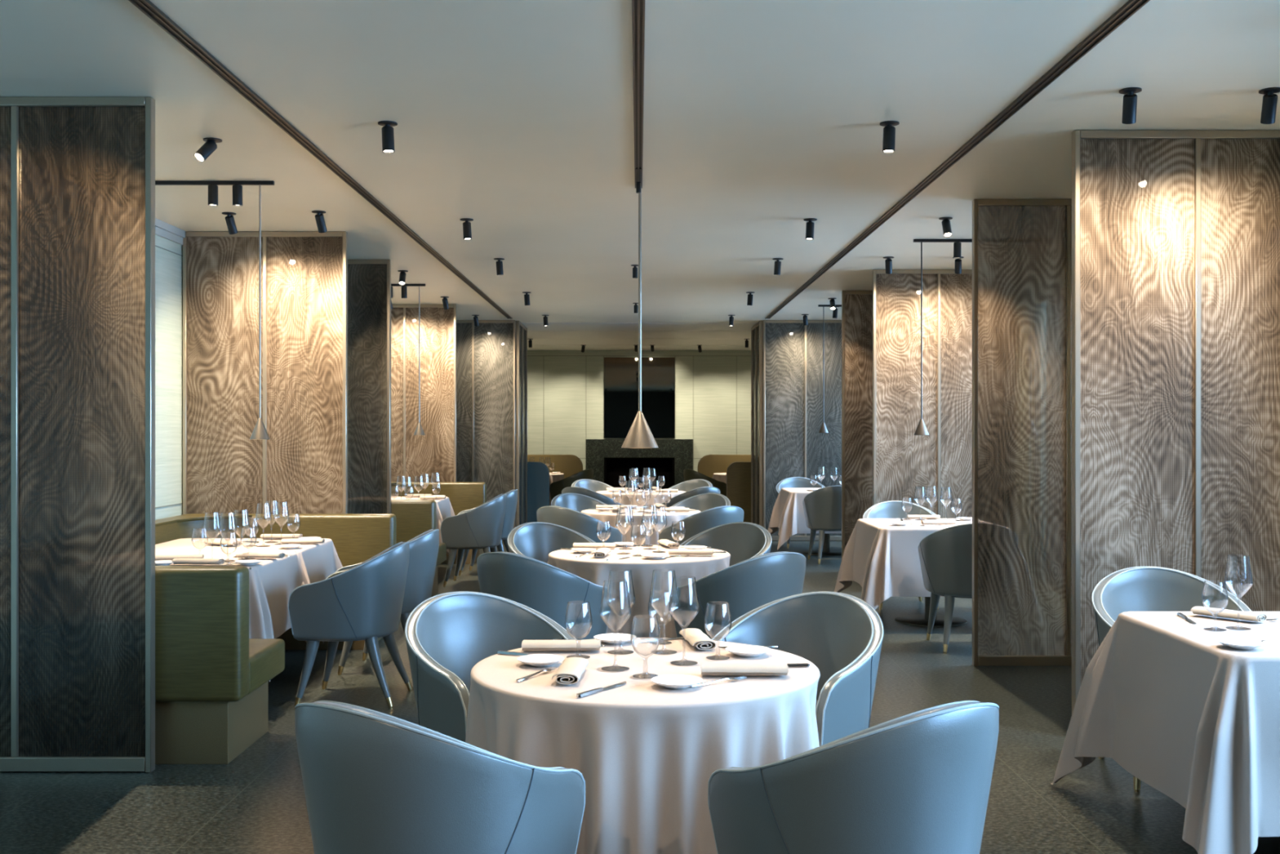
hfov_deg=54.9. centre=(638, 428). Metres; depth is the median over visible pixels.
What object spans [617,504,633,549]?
wine glass
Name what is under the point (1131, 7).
ceiling track
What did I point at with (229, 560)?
wine glass
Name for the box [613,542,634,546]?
plate
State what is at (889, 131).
ceiling spotlight
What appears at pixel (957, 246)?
ceiling spotlight
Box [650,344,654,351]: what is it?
ceiling spotlight
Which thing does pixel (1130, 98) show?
ceiling spotlight
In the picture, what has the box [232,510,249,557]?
wine glass
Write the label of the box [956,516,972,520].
plate
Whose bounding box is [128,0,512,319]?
ceiling track
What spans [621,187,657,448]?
pendant lamp
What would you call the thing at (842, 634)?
tub chair
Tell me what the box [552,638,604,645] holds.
fork
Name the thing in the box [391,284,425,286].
track
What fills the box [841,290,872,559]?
partition panel
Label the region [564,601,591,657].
water goblet
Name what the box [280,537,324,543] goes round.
rolled napkin
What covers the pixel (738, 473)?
banquette
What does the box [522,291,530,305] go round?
ceiling spotlight
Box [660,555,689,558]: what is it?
fork
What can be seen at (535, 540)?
tub chair
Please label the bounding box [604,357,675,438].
wall mirror
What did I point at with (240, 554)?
rolled napkin
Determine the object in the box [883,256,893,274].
ceiling spotlight
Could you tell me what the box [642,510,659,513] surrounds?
plate
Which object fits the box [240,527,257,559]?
water goblet
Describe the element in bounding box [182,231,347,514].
partition panel
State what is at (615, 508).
rolled napkin
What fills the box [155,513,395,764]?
banquette
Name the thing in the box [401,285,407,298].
ceiling spotlight
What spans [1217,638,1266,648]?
plate
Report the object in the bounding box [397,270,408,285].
ceiling spotlight
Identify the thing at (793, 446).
partition panel
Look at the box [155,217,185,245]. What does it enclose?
trim
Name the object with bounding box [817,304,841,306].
track
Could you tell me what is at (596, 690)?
knife
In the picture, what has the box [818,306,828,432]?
pendant lamp
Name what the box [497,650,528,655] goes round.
knife
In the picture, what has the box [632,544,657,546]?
knife
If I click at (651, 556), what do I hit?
plate
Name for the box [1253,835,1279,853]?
dining table
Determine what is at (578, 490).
tub chair
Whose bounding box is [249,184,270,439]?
pendant lamp
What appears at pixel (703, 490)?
tub chair
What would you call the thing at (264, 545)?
wine glass
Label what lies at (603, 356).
trim
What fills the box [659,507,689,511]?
rolled napkin
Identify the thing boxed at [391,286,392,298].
ceiling spotlight
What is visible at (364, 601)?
tub chair
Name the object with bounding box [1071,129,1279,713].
partition panel
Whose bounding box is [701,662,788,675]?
rolled napkin
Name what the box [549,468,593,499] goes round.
tub chair
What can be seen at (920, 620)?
dining table
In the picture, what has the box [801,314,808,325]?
ceiling spotlight
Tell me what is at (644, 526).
water goblet
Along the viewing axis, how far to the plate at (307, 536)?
8.01 m
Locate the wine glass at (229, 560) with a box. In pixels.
[217,512,236,561]
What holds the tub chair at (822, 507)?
on the floor
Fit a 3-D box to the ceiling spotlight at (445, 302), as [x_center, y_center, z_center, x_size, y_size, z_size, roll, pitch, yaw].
[-2.100,-1.356,13.368,0.090,0.135,0.126,0,0,0]
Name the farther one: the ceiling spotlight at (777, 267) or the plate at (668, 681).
the ceiling spotlight at (777, 267)
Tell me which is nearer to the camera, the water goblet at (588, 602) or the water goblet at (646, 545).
the water goblet at (588, 602)
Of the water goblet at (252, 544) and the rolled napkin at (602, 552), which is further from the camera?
the water goblet at (252, 544)
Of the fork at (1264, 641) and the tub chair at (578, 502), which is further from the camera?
the tub chair at (578, 502)
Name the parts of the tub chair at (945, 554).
leg, leg, seat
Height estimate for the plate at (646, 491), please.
0.019 m
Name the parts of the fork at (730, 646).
handle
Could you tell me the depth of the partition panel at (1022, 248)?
7.66 m
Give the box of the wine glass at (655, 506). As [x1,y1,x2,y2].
[641,506,657,549]
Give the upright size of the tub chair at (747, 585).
0.857 m
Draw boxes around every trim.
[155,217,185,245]
[155,244,182,508]
[603,355,737,470]
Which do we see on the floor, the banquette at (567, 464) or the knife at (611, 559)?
the banquette at (567, 464)
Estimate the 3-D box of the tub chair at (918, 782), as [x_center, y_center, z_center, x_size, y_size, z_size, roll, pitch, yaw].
[0.562,1.048,2.990,0.671,0.857,0.598,0,0,-35]
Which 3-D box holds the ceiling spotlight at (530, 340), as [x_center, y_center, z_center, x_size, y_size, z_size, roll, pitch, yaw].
[-1.720,-1.354,19.600,0.090,0.139,0.090,0,0,0]
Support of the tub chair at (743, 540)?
on the floor
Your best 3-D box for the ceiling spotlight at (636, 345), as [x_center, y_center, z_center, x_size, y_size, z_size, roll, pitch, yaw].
[-0.040,-1.369,21.093,0.090,0.109,0.156,0,0,0]
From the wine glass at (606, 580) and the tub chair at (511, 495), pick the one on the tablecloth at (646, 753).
the wine glass at (606, 580)
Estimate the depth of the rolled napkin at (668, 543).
7.45 m
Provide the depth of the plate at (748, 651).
3.96 m
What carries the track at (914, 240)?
attached to the ceiling
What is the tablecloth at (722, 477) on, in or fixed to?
on the dining table
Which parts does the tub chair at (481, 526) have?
leg, leg, seat, leg, leg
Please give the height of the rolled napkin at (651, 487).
0.031 m
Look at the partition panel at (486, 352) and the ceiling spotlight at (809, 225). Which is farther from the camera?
the partition panel at (486, 352)
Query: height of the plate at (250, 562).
0.019 m
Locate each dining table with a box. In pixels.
[803,533,841,555]
[894,596,967,626]
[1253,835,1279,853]
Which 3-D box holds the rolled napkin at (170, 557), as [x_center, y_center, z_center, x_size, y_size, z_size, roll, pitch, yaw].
[-2.510,0.704,6.727,0.254,0.031,0.080,0,0,-10]
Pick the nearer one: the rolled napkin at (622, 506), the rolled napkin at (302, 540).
the rolled napkin at (302, 540)
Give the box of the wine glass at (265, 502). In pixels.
[263,502,279,542]
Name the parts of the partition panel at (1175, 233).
panel, panel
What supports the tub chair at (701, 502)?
on the floor
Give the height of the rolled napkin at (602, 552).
0.031 m
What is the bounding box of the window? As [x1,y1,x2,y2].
[155,234,182,519]
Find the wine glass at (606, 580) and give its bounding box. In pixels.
[599,579,631,669]
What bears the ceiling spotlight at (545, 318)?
attached to the ceiling
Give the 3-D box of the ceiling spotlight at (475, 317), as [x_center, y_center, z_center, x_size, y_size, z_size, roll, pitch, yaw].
[-2.050,-1.356,15.516,0.090,0.137,0.123,0,0,0]
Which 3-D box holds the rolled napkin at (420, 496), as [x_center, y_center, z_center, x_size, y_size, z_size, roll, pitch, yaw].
[-2.100,0.704,12.597,0.254,0.031,0.080,0,0,0]
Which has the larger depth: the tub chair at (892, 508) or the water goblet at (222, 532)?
the tub chair at (892, 508)
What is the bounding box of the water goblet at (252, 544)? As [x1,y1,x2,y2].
[244,519,258,546]
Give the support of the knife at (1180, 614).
on the tablecloth at (1194, 717)
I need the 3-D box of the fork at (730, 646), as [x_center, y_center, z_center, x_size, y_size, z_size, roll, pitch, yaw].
[0.360,0.718,4.060,0.200,0.009,0.023,0,0,-10]
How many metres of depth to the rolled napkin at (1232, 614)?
4.65 m
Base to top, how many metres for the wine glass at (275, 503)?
0.264 m
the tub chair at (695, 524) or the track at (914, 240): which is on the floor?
the tub chair at (695, 524)
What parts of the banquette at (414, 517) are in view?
backrest, backrest, seat, backrest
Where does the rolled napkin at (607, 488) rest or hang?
on the tablecloth at (628, 500)
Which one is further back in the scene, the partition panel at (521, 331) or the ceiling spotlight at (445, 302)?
the partition panel at (521, 331)
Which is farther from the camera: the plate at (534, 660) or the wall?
the wall
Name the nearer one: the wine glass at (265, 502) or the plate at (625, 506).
the wine glass at (265, 502)
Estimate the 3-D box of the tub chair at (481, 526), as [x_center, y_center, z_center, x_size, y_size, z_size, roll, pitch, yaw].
[-1.547,1.048,11.709,0.598,0.857,0.671,0,0,3]
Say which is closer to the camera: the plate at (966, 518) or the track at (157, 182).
the track at (157, 182)
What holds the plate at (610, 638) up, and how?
on the tablecloth at (646, 753)
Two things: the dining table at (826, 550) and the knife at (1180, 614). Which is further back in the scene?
the dining table at (826, 550)
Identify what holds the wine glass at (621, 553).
on the tablecloth at (591, 568)
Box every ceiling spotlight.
[194,137,222,162]
[208,184,217,206]
[222,212,237,234]
[232,184,242,206]
[311,210,327,232]
[377,120,397,153]
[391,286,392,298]
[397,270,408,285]
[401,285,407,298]
[440,296,448,309]
[460,217,473,239]
[471,315,479,326]
[493,257,504,275]
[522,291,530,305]
[527,338,533,347]
[542,315,549,326]
[581,344,585,352]
[631,264,638,278]
[632,302,638,313]
[634,344,638,351]
[635,182,640,193]
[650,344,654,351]
[697,344,702,352]
[728,315,735,326]
[743,338,749,347]
[746,291,754,305]
[772,257,783,275]
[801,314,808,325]
[803,217,817,239]
[827,297,836,310]
[832,306,837,318]
[880,120,899,153]
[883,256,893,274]
[938,217,952,237]
[952,256,964,274]
[953,241,961,258]
[1119,87,1142,124]
[1258,87,1279,124]
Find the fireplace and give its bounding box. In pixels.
[585,439,693,489]
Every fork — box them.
[515,666,556,681]
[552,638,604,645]
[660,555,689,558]
[690,675,747,686]
[718,645,777,648]
[1261,640,1279,642]
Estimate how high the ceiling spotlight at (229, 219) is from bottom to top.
0.136 m
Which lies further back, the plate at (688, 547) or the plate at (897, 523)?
the plate at (897, 523)
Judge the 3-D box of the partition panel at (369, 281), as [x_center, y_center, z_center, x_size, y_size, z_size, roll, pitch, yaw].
[-2.680,0.027,10.390,1.180,2.898,0.050,0,0,0]
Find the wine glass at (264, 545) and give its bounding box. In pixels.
[255,502,271,546]
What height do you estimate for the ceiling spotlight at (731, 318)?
0.139 m
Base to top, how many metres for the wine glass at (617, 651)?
0.264 m
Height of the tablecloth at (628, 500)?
0.702 m
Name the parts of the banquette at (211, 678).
backrest, backrest, seat, backrest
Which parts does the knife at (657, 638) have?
handle, blade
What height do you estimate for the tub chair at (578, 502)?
0.857 m
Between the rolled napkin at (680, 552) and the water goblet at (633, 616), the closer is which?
the water goblet at (633, 616)
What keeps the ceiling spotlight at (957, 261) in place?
attached to the ceiling
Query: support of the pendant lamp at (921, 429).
hanging from the track at (914, 240)
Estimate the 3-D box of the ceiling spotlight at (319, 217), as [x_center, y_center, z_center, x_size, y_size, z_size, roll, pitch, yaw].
[-2.100,-1.357,8.119,0.090,0.135,0.128,0,0,0]
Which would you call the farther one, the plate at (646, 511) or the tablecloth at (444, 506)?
the tablecloth at (444, 506)
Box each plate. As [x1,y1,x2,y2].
[155,560,173,565]
[235,559,262,564]
[277,544,302,548]
[298,536,321,538]
[516,653,564,666]
[571,547,595,553]
[593,633,635,644]
[596,507,612,511]
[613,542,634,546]
[624,505,637,507]
[641,553,666,559]
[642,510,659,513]
[643,490,654,493]
[650,674,702,688]
[683,545,706,549]
[725,644,770,657]
[889,521,909,525]
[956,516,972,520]
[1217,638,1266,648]
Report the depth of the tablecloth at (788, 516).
14.10 m
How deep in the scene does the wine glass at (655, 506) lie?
7.39 m
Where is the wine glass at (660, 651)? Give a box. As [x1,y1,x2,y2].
[648,569,678,654]
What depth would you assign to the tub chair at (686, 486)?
15.08 m
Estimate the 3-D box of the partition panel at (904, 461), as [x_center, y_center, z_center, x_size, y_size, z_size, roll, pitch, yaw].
[2.690,0.027,11.050,1.180,2.898,0.050,0,0,0]
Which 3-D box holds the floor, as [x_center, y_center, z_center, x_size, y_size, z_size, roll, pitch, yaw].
[0.000,1.536,9.950,8.400,0.120,25.700,0,0,0]
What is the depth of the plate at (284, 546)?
7.41 m
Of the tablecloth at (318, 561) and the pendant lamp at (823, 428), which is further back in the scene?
the pendant lamp at (823, 428)
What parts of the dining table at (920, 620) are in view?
plate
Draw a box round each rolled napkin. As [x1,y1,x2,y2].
[155,554,204,560]
[171,558,224,564]
[203,539,242,546]
[235,551,284,558]
[260,533,302,538]
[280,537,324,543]
[406,493,431,497]
[419,495,445,498]
[521,640,600,649]
[551,657,588,684]
[573,542,616,547]
[591,547,611,557]
[595,504,624,508]
[606,487,628,490]
[610,506,621,512]
[617,488,626,492]
[650,486,662,489]
[653,503,666,507]
[655,488,678,492]
[657,539,679,547]
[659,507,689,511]
[668,549,713,555]
[679,627,715,649]
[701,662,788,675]
[906,515,940,519]
[920,520,955,524]
[1191,605,1266,622]
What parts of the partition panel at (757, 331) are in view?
panel, panel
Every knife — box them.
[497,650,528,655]
[576,681,626,697]
[606,556,630,560]
[631,636,684,642]
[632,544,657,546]
[786,662,809,666]
[1177,612,1196,623]
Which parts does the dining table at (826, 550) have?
plate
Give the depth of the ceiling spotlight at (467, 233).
8.38 m
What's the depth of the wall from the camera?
22.50 m
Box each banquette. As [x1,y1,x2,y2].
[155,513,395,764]
[391,482,486,596]
[527,454,582,478]
[527,462,549,522]
[697,454,751,477]
[726,462,751,522]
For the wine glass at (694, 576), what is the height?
0.264 m
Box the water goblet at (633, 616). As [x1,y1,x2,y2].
[630,616,660,676]
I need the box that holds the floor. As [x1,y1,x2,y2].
[0,540,1198,853]
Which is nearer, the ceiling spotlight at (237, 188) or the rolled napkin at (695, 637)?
the rolled napkin at (695, 637)
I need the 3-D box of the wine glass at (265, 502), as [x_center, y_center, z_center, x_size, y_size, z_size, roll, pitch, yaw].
[-2.330,0.591,7.830,0.095,0.264,0.095,0,0,0]
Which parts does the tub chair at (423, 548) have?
leg, leg, leg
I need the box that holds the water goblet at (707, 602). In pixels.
[704,602,731,658]
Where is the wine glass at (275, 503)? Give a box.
[273,502,288,544]
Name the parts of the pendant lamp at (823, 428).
rod, lamp shade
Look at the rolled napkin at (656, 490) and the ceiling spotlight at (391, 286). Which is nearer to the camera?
the ceiling spotlight at (391, 286)
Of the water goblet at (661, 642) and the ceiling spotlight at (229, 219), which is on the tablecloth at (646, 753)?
the water goblet at (661, 642)
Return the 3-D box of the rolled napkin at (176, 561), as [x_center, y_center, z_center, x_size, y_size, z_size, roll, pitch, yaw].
[-2.330,0.704,6.527,0.254,0.031,0.080,0,0,5]
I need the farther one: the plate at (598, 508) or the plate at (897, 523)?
the plate at (598, 508)
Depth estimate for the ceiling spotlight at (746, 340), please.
19.58 m
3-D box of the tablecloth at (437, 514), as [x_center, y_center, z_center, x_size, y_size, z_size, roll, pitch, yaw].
[-2.520,1.014,11.850,1.258,0.576,1.099,0,0,0]
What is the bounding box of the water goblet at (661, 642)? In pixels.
[648,590,673,644]
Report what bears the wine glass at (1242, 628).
on the tablecloth at (1194, 717)
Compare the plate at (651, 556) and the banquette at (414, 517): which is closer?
the plate at (651, 556)
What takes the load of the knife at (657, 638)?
on the tablecloth at (646, 753)
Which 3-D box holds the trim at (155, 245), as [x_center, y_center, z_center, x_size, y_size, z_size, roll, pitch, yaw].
[-3.298,0.113,9.950,0.004,2.726,25.100,0,0,0]
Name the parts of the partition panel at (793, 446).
panel, panel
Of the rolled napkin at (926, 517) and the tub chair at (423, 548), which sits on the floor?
the tub chair at (423, 548)
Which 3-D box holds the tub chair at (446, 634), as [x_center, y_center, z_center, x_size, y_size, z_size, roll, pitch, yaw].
[-0.524,1.048,4.449,0.671,0.857,0.598,0,0,-38]
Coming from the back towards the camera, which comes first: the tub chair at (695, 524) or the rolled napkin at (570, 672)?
the tub chair at (695, 524)
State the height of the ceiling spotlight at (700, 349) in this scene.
0.124 m
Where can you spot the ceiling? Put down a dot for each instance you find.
(762, 118)
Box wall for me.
[527,350,751,471]
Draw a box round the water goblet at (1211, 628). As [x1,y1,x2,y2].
[1201,581,1228,631]
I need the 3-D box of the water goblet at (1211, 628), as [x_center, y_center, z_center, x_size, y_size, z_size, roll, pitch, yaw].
[2.073,0.636,4.434,0.087,0.174,0.087,0,0,0]
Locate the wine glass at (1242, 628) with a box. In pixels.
[1223,554,1253,630]
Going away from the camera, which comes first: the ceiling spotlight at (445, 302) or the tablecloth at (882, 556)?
the tablecloth at (882, 556)
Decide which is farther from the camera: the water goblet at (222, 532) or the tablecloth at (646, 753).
the water goblet at (222, 532)
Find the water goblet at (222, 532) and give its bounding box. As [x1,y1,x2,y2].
[220,532,237,565]
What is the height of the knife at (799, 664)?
0.008 m
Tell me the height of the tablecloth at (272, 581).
0.576 m
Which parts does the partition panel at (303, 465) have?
panel, panel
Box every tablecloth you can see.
[155,537,342,642]
[155,551,324,681]
[391,496,455,559]
[435,504,449,555]
[465,637,820,853]
[546,544,730,637]
[549,472,564,506]
[580,506,700,545]
[595,489,685,506]
[711,472,726,484]
[767,487,841,550]
[834,518,972,609]
[1050,611,1279,853]
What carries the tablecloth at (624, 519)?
on the dining table
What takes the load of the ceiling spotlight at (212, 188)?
attached to the track at (157, 182)
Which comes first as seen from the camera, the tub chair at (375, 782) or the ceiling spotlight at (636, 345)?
the tub chair at (375, 782)
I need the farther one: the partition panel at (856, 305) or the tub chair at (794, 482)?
the tub chair at (794, 482)
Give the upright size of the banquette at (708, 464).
1.020 m
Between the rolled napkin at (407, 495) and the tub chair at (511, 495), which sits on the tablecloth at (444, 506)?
the rolled napkin at (407, 495)
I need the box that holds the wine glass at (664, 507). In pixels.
[650,506,666,552]
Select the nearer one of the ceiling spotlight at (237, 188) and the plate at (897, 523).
the ceiling spotlight at (237, 188)
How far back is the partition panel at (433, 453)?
14.12 m
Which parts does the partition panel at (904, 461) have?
panel, panel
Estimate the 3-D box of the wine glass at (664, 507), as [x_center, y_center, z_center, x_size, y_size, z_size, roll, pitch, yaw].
[0.120,0.591,7.214,0.095,0.264,0.095,0,0,3]
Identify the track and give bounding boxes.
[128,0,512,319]
[155,180,274,185]
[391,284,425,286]
[631,0,644,188]
[764,0,1150,319]
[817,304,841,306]
[913,239,972,242]
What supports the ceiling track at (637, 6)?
attached to the ceiling
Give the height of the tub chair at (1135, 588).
0.857 m
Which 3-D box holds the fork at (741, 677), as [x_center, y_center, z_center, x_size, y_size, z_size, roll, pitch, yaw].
[0.225,0.718,3.505,0.200,0.009,0.023,0,0,-34]
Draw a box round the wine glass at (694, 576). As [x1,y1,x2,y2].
[668,576,699,663]
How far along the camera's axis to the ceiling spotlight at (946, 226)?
8.31 m
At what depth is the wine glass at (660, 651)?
3.98 m
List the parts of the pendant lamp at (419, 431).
rod, lamp shade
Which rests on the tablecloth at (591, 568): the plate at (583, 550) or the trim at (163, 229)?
the plate at (583, 550)
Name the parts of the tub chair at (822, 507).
leg, leg, seat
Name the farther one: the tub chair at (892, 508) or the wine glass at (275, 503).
the tub chair at (892, 508)
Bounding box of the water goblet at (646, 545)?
[640,517,654,546]
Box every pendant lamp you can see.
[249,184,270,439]
[413,285,425,435]
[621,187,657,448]
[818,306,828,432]
[914,241,928,435]
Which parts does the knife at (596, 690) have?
handle, blade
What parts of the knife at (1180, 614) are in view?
handle, blade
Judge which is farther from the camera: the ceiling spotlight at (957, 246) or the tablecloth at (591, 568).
the ceiling spotlight at (957, 246)
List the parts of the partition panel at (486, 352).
panel, panel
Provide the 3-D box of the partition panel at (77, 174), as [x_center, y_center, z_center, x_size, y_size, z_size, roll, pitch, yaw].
[-2.680,0.027,5.310,1.180,2.898,0.050,0,0,0]
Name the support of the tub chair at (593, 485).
on the floor
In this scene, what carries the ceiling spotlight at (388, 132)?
attached to the ceiling
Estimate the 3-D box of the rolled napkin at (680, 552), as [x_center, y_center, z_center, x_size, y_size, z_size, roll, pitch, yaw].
[0.298,0.704,7.019,0.254,0.031,0.080,0,0,5]
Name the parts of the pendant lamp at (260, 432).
rod, lamp shade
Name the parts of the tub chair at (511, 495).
leg, leg, leg, leg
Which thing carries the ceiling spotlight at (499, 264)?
attached to the ceiling
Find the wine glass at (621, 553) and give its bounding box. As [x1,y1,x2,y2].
[615,507,631,554]
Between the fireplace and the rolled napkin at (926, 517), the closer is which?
the rolled napkin at (926, 517)
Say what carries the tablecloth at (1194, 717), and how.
on the dining table at (1266, 845)
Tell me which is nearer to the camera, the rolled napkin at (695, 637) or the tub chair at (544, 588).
the rolled napkin at (695, 637)
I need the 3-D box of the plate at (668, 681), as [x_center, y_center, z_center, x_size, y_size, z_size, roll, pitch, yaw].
[0.107,0.714,3.460,0.145,0.019,0.145,0,0,0]
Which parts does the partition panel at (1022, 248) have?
panel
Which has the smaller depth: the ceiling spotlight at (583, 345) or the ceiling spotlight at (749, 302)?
the ceiling spotlight at (749, 302)
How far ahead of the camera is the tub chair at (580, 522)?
9.83 m
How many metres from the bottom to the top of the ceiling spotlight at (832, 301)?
0.134 m
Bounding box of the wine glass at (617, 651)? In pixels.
[605,569,635,654]
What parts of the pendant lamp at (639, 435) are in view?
lamp shade, rod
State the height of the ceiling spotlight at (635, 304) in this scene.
0.114 m
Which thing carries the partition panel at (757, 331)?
on the floor
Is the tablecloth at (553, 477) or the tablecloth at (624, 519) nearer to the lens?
the tablecloth at (624, 519)
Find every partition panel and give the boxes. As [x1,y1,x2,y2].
[0,97,155,772]
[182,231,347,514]
[347,259,391,513]
[391,304,456,482]
[456,320,515,528]
[515,320,527,527]
[751,320,763,526]
[763,320,841,540]
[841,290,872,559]
[872,269,972,518]
[972,199,1071,666]
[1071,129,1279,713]
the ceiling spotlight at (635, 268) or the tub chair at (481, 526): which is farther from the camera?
the tub chair at (481, 526)
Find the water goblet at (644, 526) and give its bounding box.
[631,525,646,555]
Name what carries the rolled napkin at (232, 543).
on the tablecloth at (318, 561)
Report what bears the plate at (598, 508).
on the tablecloth at (624, 519)
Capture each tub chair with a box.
[287,541,412,708]
[294,700,585,853]
[335,528,439,675]
[404,591,577,742]
[440,493,506,586]
[457,488,517,575]
[476,551,611,639]
[507,521,595,563]
[536,505,622,542]
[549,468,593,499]
[551,493,606,511]
[561,486,624,505]
[571,479,613,491]
[658,505,743,545]
[661,486,719,507]
[668,479,712,491]
[671,493,730,511]
[671,551,805,639]
[680,521,771,566]
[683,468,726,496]
[707,700,999,853]
[711,591,883,746]
[776,476,825,548]
[802,485,841,564]
[862,500,938,609]
[918,523,972,653]
[1091,566,1251,791]
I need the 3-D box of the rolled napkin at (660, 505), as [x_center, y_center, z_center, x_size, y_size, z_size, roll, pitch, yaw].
[0.196,0.704,11.215,0.080,0.031,0.254,0,0,-10]
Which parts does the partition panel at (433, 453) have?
panel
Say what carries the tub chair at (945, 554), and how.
on the floor
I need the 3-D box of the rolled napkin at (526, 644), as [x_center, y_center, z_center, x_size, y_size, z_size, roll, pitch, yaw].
[-0.250,0.704,4.007,0.254,0.031,0.080,0,0,0]
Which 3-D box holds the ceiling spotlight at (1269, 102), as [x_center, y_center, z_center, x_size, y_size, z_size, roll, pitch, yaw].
[2.660,-1.356,5.206,0.090,0.136,0.123,0,0,0]
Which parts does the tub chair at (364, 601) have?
leg, leg, seat, leg, leg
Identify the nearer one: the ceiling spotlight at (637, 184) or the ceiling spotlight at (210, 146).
the ceiling spotlight at (210, 146)
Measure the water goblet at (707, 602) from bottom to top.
0.174 m
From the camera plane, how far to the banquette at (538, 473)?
17.85 m
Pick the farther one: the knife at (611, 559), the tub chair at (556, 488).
the tub chair at (556, 488)
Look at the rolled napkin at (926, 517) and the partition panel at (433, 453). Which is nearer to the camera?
the rolled napkin at (926, 517)
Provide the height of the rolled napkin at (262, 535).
0.031 m
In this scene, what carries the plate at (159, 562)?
on the tablecloth at (272, 581)
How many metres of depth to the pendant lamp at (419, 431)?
12.15 m
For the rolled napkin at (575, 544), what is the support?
on the tablecloth at (591, 568)
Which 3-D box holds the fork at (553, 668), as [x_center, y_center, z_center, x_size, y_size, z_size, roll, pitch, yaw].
[-0.300,0.718,3.610,0.023,0.009,0.200,0,0,28]
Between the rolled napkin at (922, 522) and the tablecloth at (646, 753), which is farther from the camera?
the rolled napkin at (922, 522)
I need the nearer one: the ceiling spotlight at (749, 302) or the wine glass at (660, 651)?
the wine glass at (660, 651)
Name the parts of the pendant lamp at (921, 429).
rod, lamp shade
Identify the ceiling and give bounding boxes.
[0,0,1279,350]
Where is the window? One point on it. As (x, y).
(168, 264)
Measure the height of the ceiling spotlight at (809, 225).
0.139 m
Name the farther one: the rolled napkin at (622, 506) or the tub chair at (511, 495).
the tub chair at (511, 495)
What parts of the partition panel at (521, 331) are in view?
panel, panel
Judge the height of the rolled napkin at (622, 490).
0.031 m
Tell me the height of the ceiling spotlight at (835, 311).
0.139 m
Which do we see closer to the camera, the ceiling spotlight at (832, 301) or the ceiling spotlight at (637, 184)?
the ceiling spotlight at (637, 184)

